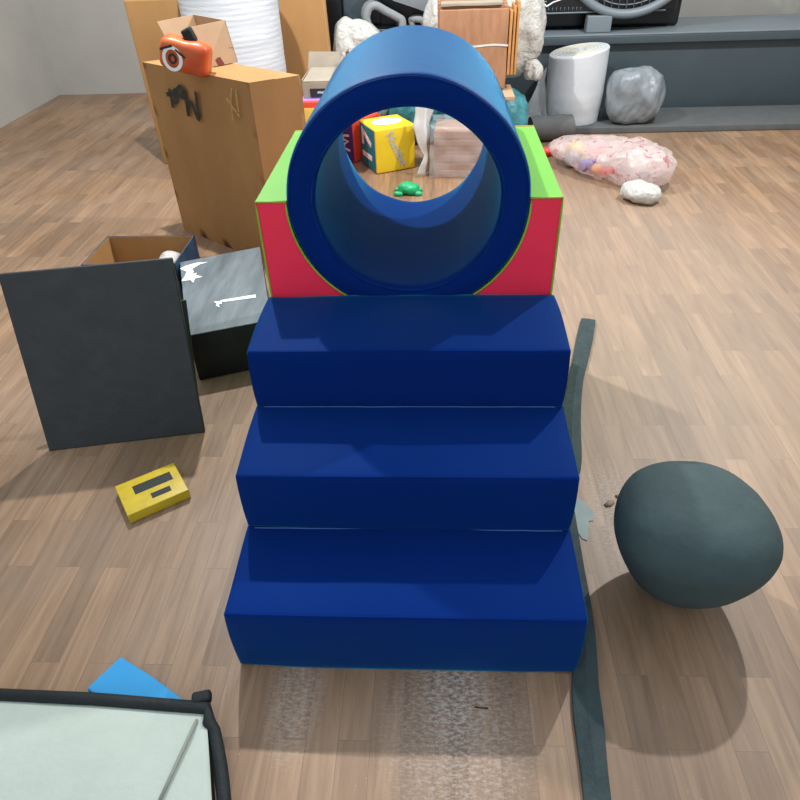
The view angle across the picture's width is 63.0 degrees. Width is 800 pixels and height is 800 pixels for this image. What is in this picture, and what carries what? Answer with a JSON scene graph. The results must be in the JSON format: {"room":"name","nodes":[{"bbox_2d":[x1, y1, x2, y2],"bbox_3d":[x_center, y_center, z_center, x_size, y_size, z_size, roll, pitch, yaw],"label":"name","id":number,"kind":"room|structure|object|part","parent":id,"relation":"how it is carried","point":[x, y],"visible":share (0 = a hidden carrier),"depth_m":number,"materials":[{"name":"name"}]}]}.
{"room":"playroom","nodes":[
{"label":"playroom","id":0,"kind":"room"},
{"bbox_2d":[0,0,58,127],"bbox_3d":[-3.617,-1.663,2.054,0.100,3.300,8.500,0,38,3],"label":"wall","id":1,"kind":"structure","parent":0,"point":[27,81],"depth_m":5.80,"materials":[{"name":"paint"}]},
{"bbox_2d":[0,93,799,799],"bbox_3d":[0.083,-0.325,2.911,7.400,0.100,8.700,0,38,3],"label":"floor","id":2,"kind":"structure","parent":0,"point":[692,295],"depth_m":1.99,"materials":[{"name":"laminate"}]},
{"bbox_2d":[0,257,204,450],"bbox_3d":[-0.969,-0.140,2.171,0.538,0.594,0.180,-7,38,-6],"label":"lid","id":3,"kind":"object","parent":2,"relation":"on","point":[104,348],"visible":1,"depth_m":2.15,"materials":[{"name":"black cardboard"}]},
{"bbox_2d":[0,688,230,799],"bbox_3d":[-0.652,0.777,1.408,0.654,0.066,0.298,0,38,3],"label":"canvas bag","id":4,"kind":"object","parent":2,"relation":"on","point":[55,745],"visible":1,"depth_m":1.40,"materials":[{"name":"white fabric"}]},
{"bbox_2d":[88,657,180,698],"bbox_3d":[-0.623,0.697,1.541,0.220,0.027,0.102,19,43,25],"label":"cloth piece","id":5,"kind":"object","parent":2,"relation":"on","point":[122,677],"visible":0.43,"depth_m":1.55,"materials":[{"name":"blue fabric"}]},
{"bbox_2d":[81,235,199,299],"bbox_3d":[-1.183,-0.595,3.048,0.420,0.233,0.300,0,38,3],"label":"carton","id":6,"kind":"object","parent":2,"relation":"on","point":[114,249],"visible":0.4,"depth_m":3.10,"materials":[{"name":"brown cardboard"}]},
{"bbox_3d":[-1.390,-0.595,3.059,0.004,0.233,0.300,0,38,3],"label":"panel","id":7,"kind":"part","parent":6,"relation":"part of","materials":[{"name":"brown cardboard"}]},
{"bbox_3d":[-1.189,-0.503,2.931,0.420,0.233,0.004,0,38,3],"label":"panel","id":8,"kind":"part","parent":6,"relation":"part of","materials":[{"name":"black cardboard"}]},
{"bbox_3d":[-1.176,-0.686,3.164,0.420,0.233,0.004,0,38,3],"label":"panel","id":9,"kind":"part","parent":6,"relation":"part of","materials":[{"name":"brown cardboard"}]},
{"bbox_2d":[159,251,179,262],"bbox_3d":[-1.075,-0.575,3.033,0.155,0.204,0.228,0,38,3],"label":"bundle","id":10,"kind":"object","parent":6,"relation":"on","point":[167,254],"visible":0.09,"depth_m":3.00,"materials":[{"name":"white plastic"}]},
{"bbox_3d":[-0.975,-0.595,3.037,0.004,0.233,0.300,0,38,3],"label":"panel","id":11,"kind":"part","parent":6,"relation":"part of","materials":[{"name":"cardboard"}]},
{"bbox_2d":[124,0,180,163],"bbox_3d":[-1.500,-2.147,4.426,0.380,1.000,0.240,0,38,3],"label":"cardboard box","id":12,"kind":"object","parent":2,"relation":"on","point":[143,16],"visible":0.35,"depth_m":4.12,"materials":[{"name":"brown cardboard"}]},
{"bbox_2d":[115,463,190,522],"bbox_3d":[-0.780,0.290,2.060,0.190,0.037,0.150,-23,43,-24],"label":"flat box","id":13,"kind":"object","parent":2,"relation":"on","point":[150,493],"visible":1,"depth_m":2.04,"materials":[{"name":"yellow cardboard"}]},
{"bbox_2d":[132,472,172,497],"bbox_3d":[-0.770,0.274,2.051,0.120,0.001,0.087,-23,43,-24],"label":"print","id":14,"kind":"object","parent":13,"relation":"on","point":[152,484],"depth_m":2.06,"materials":[{"name":"black paint"}]},
{"bbox_2d":[181,300,197,388],"bbox_3d":[-0.969,-0.107,2.285,0.505,0.399,0.183,-7,38,-5],"label":"cardboard sheet","id":15,"kind":"object","parent":2,"relation":"on","point":[183,302],"visible":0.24,"depth_m":2.27,"materials":[{"name":"black cardboard"}]},
{"bbox_2d":[143,60,305,261],"bbox_3d":[-0.841,-1.198,3.292,0.889,0.863,0.240,26,46,32],"label":"box","id":16,"kind":"object","parent":2,"relation":"on","point":[224,132],"visible":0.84,"depth_m":3.12,"materials":[{"name":"brown cardboard"}]},
{"bbox_2d":[159,26,212,77],"bbox_3d":[-0.941,-1.527,2.870,0.225,0.198,0.135,0,38,3],"label":"camera","id":17,"kind":"object","parent":16,"relation":"on","point":[184,53],"visible":1,"depth_m":2.83,"materials":[{"name":"orange plastic"}]},
{"bbox_2d":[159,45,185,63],"bbox_3d":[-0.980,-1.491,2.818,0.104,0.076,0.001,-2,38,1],"label":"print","id":18,"kind":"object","parent":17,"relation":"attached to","point":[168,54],"depth_m":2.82,"materials":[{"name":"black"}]},
{"bbox_2d":[162,46,182,70],"bbox_3d":[-0.986,-1.478,2.829,0.086,0.100,0.001,-2,38,1],"label":"print","id":19,"kind":"object","parent":17,"relation":"attached to","point":[172,56],"depth_m":2.83},
{"bbox_2d":[157,14,237,66],"bbox_3d":[-0.966,-1.713,3.112,0.203,0.175,0.346,-31,46,-31],"label":"carton","id":20,"kind":"object","parent":16,"relation":"on","point":[214,32],"visible":0.63,"depth_m":3.06,"materials":[{"name":"cardboard"}]},
{"bbox_3d":[-1.062,-1.774,3.195,0.207,0.175,0.044,-26,44,-27],"label":"panel","id":21,"kind":"part","parent":20,"relation":"part of","materials":[{"name":"cardboard"}]},
{"bbox_3d":[-0.862,-1.644,3.019,0.207,0.175,0.044,-26,44,-27],"label":"panel","id":22,"kind":"part","parent":20,"relation":"part of","materials":[{"name":"cardboard"}]},
{"bbox_3d":[-0.893,-1.749,3.153,0.021,0.175,0.324,-31,46,-31],"label":"panel","id":23,"kind":"part","parent":20,"relation":"part of","materials":[{"name":"cardboard"}]},
{"bbox_2d":[180,247,268,379],"bbox_3d":[-0.717,-0.392,2.785,0.363,0.211,0.677,-12,39,-12],"label":"box","id":24,"kind":"object","parent":2,"relation":"on","point":[226,295],"visible":0.72,"depth_m":2.59,"materials":[{"name":"grey cardboard"}]},
{"bbox_3d":[-0.720,-0.471,2.723,0.361,0.006,0.679,-12,39,-12],"label":"lid","id":25,"kind":"part","parent":24,"relation":"part of","materials":[{"name":"grey cardboard"}]},
{"bbox_2d":[177,0,286,72],"bbox_3d":[-1.006,-2.078,4.098,0.578,1.261,0.578,0,38,3],"label":"roll","id":26,"kind":"object","parent":2,"relation":"on","point":[254,26],"visible":0.3,"depth_m":3.77,"materials":[{"name":"white plastic"}]},
{"bbox_2d":[279,0,330,94],"bbox_3d":[-0.664,-2.381,4.438,0.428,1.301,0.124,0,38,3],"label":"cardboard sheet","id":27,"kind":"object","parent":2,"relation":"on","point":[304,23],"visible":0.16,"depth_m":4.36,"materials":[{"name":"brown cardboard"}]},
{"bbox_2d":[303,97,319,122],"bbox_3d":[-0.498,-1.688,4.186,0.210,0.510,0.332,0,38,3],"label":"cube","id":28,"kind":"object","parent":2,"relation":"on","point":[310,104],"visible":0.08,"depth_m":3.92,"materials":[{"name":"multicoloured plastic"}]},
{"bbox_3d":[-0.501,-1.888,4.030,0.176,0.003,0.300,0,38,3],"label":"panel","id":29,"kind":"part","parent":28,"relation":"part of","materials":[{"name":"purple fabric"}]},
{"bbox_2d":[302,52,343,97],"bbox_3d":[-0.464,-1.985,3.981,0.238,0.205,0.279,0,38,3],"label":"box","id":30,"kind":"object","parent":28,"relation":"on","point":[321,65],"visible":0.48,"depth_m":3.97,"materials":[{"name":"grey cardboard"}]},
{"bbox_3d":[-0.579,-1.942,4.017,0.006,0.100,0.230,0,38,3],"label":"panel","id":31,"kind":"part","parent":30,"relation":"part of","materials":[{"name":"grey cardboard"}]},
{"bbox_3d":[-0.475,-1.857,3.915,0.212,0.085,0.006,0,38,3],"label":"panel","id":32,"kind":"part","parent":30,"relation":"part of","materials":[{"name":"grey cardboard"}]},
{"bbox_3d":[-0.468,-2.098,4.043,0.212,0.105,0.043,0,38,3],"label":"lid","id":33,"kind":"part","parent":30,"relation":"part of","materials":[{"name":"grey cardboard"}]},
{"bbox_2d":[333,16,388,116],"bbox_3d":[-0.286,-2.311,4.728,0.416,0.807,0.301,0,38,3],"label":"plastic bag","id":34,"kind":"object","parent":2,"relation":"on","point":[348,32],"visible":0.21,"depth_m":4.47,"materials":[{"name":"white plastic"}]},
{"bbox_2d":[343,112,378,161],"bbox_3d":[-0.333,-1.866,4.594,0.276,0.276,0.279,26,46,31],"label":"cube","id":35,"kind":"object","parent":2,"relation":"on","point":[351,135],"visible":0.3,"depth_m":4.47,"materials":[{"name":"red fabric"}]},
{"bbox_3d":[-0.418,-1.799,4.513,0.255,0.255,0.004,26,46,31],"label":"panel","id":36,"kind":"part","parent":35,"relation":"part of","materials":[{"name":"purple fabric"}]},
{"bbox_2d":[326,0,423,51],"bbox_3d":[0.002,-2.663,4.925,1.053,1.100,0.495,0,38,3],"label":"storage cabinet","id":37,"kind":"object","parent":2,"relation":"on","point":[336,9],"visible":0.1,"depth_m":4.74,"materials":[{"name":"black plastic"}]},
{"bbox_3d":[-0.469,-2.619,4.892,0.116,1.100,0.140,0,38,3],"label":"post","id":38,"kind":"part","parent":37,"relation":"part of","materials":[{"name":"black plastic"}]},
{"bbox_3d":[-0.284,-2.914,4.684,0.270,0.380,0.024,0,38,3],"label":"door","id":39,"kind":"part","parent":37,"relation":"part of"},
{"bbox_2d":[361,0,405,25],"bbox_3d":[-0.120,-2.766,4.678,0.334,0.174,0.145,0,38,3],"label":"pipe","id":40,"kind":"object","parent":37,"relation":"on","point":[368,6],"visible":0.94,"depth_m":4.62,"materials":[{"name":"white plastic"}]},
{"bbox_2d":[393,0,427,10],"bbox_3d":[0.061,-2.804,4.604,0.541,0.198,0.100,0,38,3],"label":"cloth cover","id":41,"kind":"object","parent":40,"relation":"on","point":[418,4],"visible":0.42,"depth_m":4.56,"materials":[{"name":"grey fabric"}]},
{"bbox_2d":[408,14,422,25],"bbox_3d":[0.137,-2.724,4.705,0.153,0.094,0.139,0,38,3],"label":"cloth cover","id":42,"kind":"object","parent":37,"relation":"on","point":[414,19],"visible":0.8,"depth_m":4.65,"materials":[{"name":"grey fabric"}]},
{"bbox_2d":[359,114,414,173],"bbox_3d":[-0.085,-1.722,4.388,0.289,0.289,0.289,-17,40,-17],"label":"cube","id":43,"kind":"object","parent":2,"relation":"on","point":[387,142],"visible":1,"depth_m":4.29,"materials":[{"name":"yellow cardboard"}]},
{"bbox_3d":[-0.214,-1.684,4.347,0.004,0.265,0.265,-17,40,-17],"label":"panel","id":44,"kind":"part","parent":43,"relation":"part of","materials":[{"name":"teal fabric"}]},
{"bbox_2d":[223,294,587,671],"bbox_3d":[0.020,0.177,1.722,0.831,0.591,0.818,0,38,3],"label":"staircase","id":45,"kind":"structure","parent":2,"relation":"on","point":[407,476],"depth_m":1.60,"materials":[{"name":"blue fabric"}]},
{"bbox_2d":[394,181,422,195],"bbox_3d":[0.050,-1.309,4.027,0.177,0.074,0.111,0,38,3],"label":"frog","id":46,"kind":"object","parent":2,"relation":"on","point":[406,187],"visible":1,"depth_m":4.00,"materials":[{"name":"green plastic"}]},
{"bbox_3d":[-0.010,-1.271,4.018,0.059,0.028,0.040,0,38,3],"label":"leg","id":47,"kind":"part","parent":46,"relation":"part of","materials":[{"name":"green plastic"}]},
{"bbox_3d":[0.108,-1.270,4.010,0.059,0.029,0.041,0,38,3],"label":"leg","id":48,"kind":"part","parent":46,"relation":"part of","materials":[{"name":"green plastic"}]},
{"bbox_2d":[255,125,563,296],"bbox_3d":[0.046,-0.378,2.203,0.804,0.860,0.638,0,38,3],"label":"block","id":49,"kind":"object","parent":2,"relation":"on","point":[530,269],"visible":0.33,"depth_m":1.80,"materials":[{"name":"fabric"}]},
{"bbox_2d":[286,25,530,295],"bbox_3d":[0.033,-0.709,1.958,0.636,0.635,0.666,0,38,3],"label":"tunnel","id":50,"kind":"object","parent":49,"relation":"in","point":[362,240],"visible":0.96,"depth_m":1.81,"materials":[{"name":"blue plastic"}]},
{"bbox_3d":[0.033,-0.184,1.958,0.800,0.857,0.004,0,38,3],"label":"panel","id":51,"kind":"part","parent":49,"relation":"part of","materials":[{"name":"red fabric"}]},
{"bbox_2d":[389,107,444,143],"bbox_3d":[0.126,-2.107,4.784,0.432,0.391,0.367,0,38,3],"label":"plastic bag","id":52,"kind":"object","parent":2,"relation":"on","point":[408,113],"visible":0.15,"depth_m":4.65,"materials":[{"name":"teal plastic"}]},
{"bbox_2d":[413,107,433,174],"bbox_3d":[0.163,-1.686,4.165,0.164,0.471,0.170,0,38,3],"label":"plastic sheet","id":53,"kind":"object","parent":2,"relation":"on","point":[421,125],"visible":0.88,"depth_m":4.14,"materials":[{"name":"white plastic"}]},
{"bbox_2d":[434,119,482,176],"bbox_3d":[0.428,-1.646,4.238,0.461,0.320,0.335,3,38,6],"label":"bundle","id":54,"kind":"object","parent":2,"relation":"on","point":[457,149],"visible":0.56,"depth_m":4.15,"materials":[{"name":"brown wood"}]},
{"bbox_2d":[444,88,527,125],"bbox_3d":[0.601,-1.992,4.596,0.585,0.411,0.536,0,38,3],"label":"plastic bag","id":55,"kind":"object","parent":2,"relation":"on","point":[518,108],"visible":0.22,"depth_m":4.38,"materials":[{"name":"teal plastic"}]},
{"bbox_2d":[423,0,546,77],"bbox_3d":[0.572,-2.522,4.387,0.834,0.634,0.440,0,38,3],"label":"plastic bag","id":56,"kind":"object","parent":55,"relation":"on","point":[533,19],"visible":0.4,"depth_m":4.27,"materials":[{"name":"white plastic"}]},
{"bbox_2d":[524,59,542,80],"bbox_3d":[0.897,-2.213,4.380,0.124,0.131,0.111,-14,40,-15],"label":"knot","id":57,"kind":"object","parent":56,"relation":"on","point":[533,69],"visible":1,"depth_m":4.35,"materials":[{"name":"white fabric"}]},
{"bbox_2d":[501,84,514,100],"bbox_3d":[0.615,-2.010,4.271,0.242,0.029,0.322,0,38,3],"label":"cardboard","id":58,"kind":"object","parent":55,"relation":"on","point":[507,91],"visible":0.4,"depth_m":4.19,"materials":[{"name":"brown cardboard"}]},
{"bbox_2d":[437,0,520,87],"bbox_3d":[0.493,-2.280,4.178,0.507,0.494,0.202,0,38,3],"label":"bundle","id":59,"kind":"object","parent":58,"relation":"on","point":[491,27],"visible":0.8,"depth_m":4.04,"materials":[{"name":"wood"}]},
{"bbox_2d":[543,147,553,155],"bbox_3d":[1.011,-1.714,4.502,0.104,0.063,0.069,0,38,3],"label":"toy piece","id":60,"kind":"object","parent":2,"relation":"on","point":[549,151],"visible":0.66,"depth_m":4.48,"materials":[{"name":"red plastic"}]},
{"bbox_2d":[528,114,575,140],"bbox_3d":[1.098,-1.980,4.745,0.321,0.176,0.168,-6,38,-4],"label":"roll","id":61,"kind":"object","parent":2,"relation":"on","point":[556,126],"visible":0.87,"depth_m":4.68,"materials":[{"name":"grey plastic"}]},
{"bbox_2d":[545,42,609,125],"bbox_3d":[1.226,-2.305,4.817,0.424,0.517,0.698,26,46,32],"label":"roll","id":62,"kind":"object","parent":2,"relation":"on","point":[576,75],"visible":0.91,"depth_m":4.75,"materials":[{"name":"white paper"}]},
{"bbox_2d":[575,498,593,540],"bbox_3d":[0.547,0.353,1.938,0.058,0.002,0.164,6,39,10],"label":"scrap","id":63,"kind":"object","parent":2,"relation":"on","point":[583,513],"visible":0.91,"depth_m":1.94,"materials":[{"name":"white paper"}]},
{"bbox_2d":[564,318,610,799],"bbox_3d":[0.552,0.275,2.025,0.155,0.017,2.051,6,39,10],"label":"strip","id":64,"kind":"object","parent":2,"relation":"on","point":[588,720],"visible":0.66,"depth_m":1.54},
{"bbox_2d":[604,500,614,506],"bbox_3d":[0.636,0.314,1.982,0.036,0.004,0.018,-29,45,-30],"label":"crumb","id":65,"kind":"object","parent":2,"relation":"on","point":[608,503],"visible":1,"depth_m":1.98,"materials":[{"name":"beige food"}]},
{"bbox_2d":[620,179,661,204],"bbox_3d":[1.409,-1.219,3.812,0.236,0.110,0.208,20,43,26],"label":"plastic bag","id":66,"kind":"object","parent":2,"relation":"on","point":[639,191],"visible":1,"depth_m":3.76,"materials":[{"name":"white plastic"}]},
{"bbox_2d":[505,14,799,110],"bbox_3d":[2.202,-2.743,5.329,3.162,0.566,0.680,0,38,3],"label":"bench","id":67,"kind":"object","parent":2,"relation":"on","point":[742,60],"visible":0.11,"depth_m":5.07,"materials":[{"name":"grey paint"}]},
{"bbox_2d":[544,0,681,32],"bbox_3d":[1.566,-3.406,4.817,1.302,1.149,0.537,0,38,3],"label":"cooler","id":68,"kind":"object","parent":67,"relation":"on","point":[595,16],"visible":0.75,"depth_m":4.92,"materials":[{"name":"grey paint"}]},
{"bbox_3d":[1.545,-3.196,4.804,1.060,0.600,0.150,0,38,3],"label":"control panel","id":69,"kind":"part","parent":68,"relation":"part of","materials":[{"name":"black plastic"}]},
{"bbox_3d":[2.192,-2.742,4.935,3.140,0.056,0.060,0,38,3],"label":"rail","id":70,"kind":"part","parent":67,"relation":"part of","materials":[{"name":"grey metal"}]},
{"bbox_2d":[528,105,799,133],"bbox_3d":[2.347,-2.161,5.015,2.700,0.046,0.500,0,38,3],"label":"plinth","id":71,"kind":"object","parent":2,"relation":"on","point":[766,117],"visible":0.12,"depth_m":4.89,"materials":[{"name":"grey painted metal"}]},
{"bbox_2d":[604,66,665,124],"bbox_3d":[1.732,-2.262,4.829,0.431,0.382,0.341,0,38,3],"label":"plastic bag","id":72,"kind":"object","parent":71,"relation":"on","point":[633,95],"visible":1,"depth_m":4.72,"materials":[{"name":"grey plastic"}]},
{"bbox_2d":[614,461,783,608],"bbox_3d":[0.719,0.358,1.635,0.373,0.355,0.362,0,38,3],"label":"ball","id":73,"kind":"object","parent":2,"relation":"on","point":[691,534],"visible":1,"depth_m":1.49,"materials":[{"name":"grey rubber"}]},
{"bbox_3d":[1.334,-1.542,4.117,0.718,0.247,0.709,0,38,3],"label":"bag","id":74,"kind":"object","parent":2,"relation":"on","visible":0},
{"bbox_2d":[564,150,578,166],"bbox_3d":[1.131,-1.592,4.302,0.101,0.103,0.101,0,38,3],"label":"ball","id":75,"kind":"object","parent":74,"relation":"in","point":[571,158],"visible":1,"depth_m":4.27,"materials":[{"name":"plastic"}]},
{"bbox_2d":[566,141,584,158],"bbox_3d":[1.174,-1.666,4.362,0.120,0.124,0.121,0,38,3],"label":"ball","id":76,"kind":"object","parent":74,"relation":"in","point":[578,146],"visible":0.73,"depth_m":4.32,"materials":[{"name":"yellow plastic"}]},
{"bbox_2d":[578,158,596,170],"bbox_3d":[1.213,-1.524,4.219,0.115,0.055,0.060,-21,42,-22],"label":"brick","id":77,"kind":"object","parent":74,"relation":"in","point":[586,164],"visible":0.83,"depth_m":4.19,"materials":[{"name":"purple plastic"}]},
{"bbox_2d":[591,163,601,174],"bbox_3d":[1.254,-1.472,4.167,0.072,0.072,0.070,0,38,3],"label":"ball","id":78,"kind":"object","parent":74,"relation":"in","point":[595,169],"visible":0.89,"depth_m":4.14,"materials":[{"name":"orange plastic"}]},
{"bbox_2d":[587,143,606,156],"bbox_3d":[1.273,-1.616,4.220,0.126,0.060,0.066,-23,43,-24],"label":"ball","id":79,"kind":"object","parent":74,"relation":"in","point":[598,149],"visible":1,"depth_m":4.20,"materials":[{"name":"pink plastic"}]},
{"bbox_2d":[600,166,614,175],"bbox_3d":[1.308,-1.446,4.123,0.092,0.044,0.049,-25,44,-27],"label":"brick","id":80,"kind":"object","parent":74,"relation":"in","point":[608,170],"visible":1,"depth_m":4.10,"materials":[{"name":"red plastic"}]},
{"bbox_2d":[29,0,799,94],"bbox_3d":[0.206,-4.317,5.240,7.400,3.300,0.100,0,38,3],"label":"wall","id":81,"kind":"structure","parent":0,"point":[89,46],"depth_m":6.07,"materials":[{"name":"paint"}]}
]}

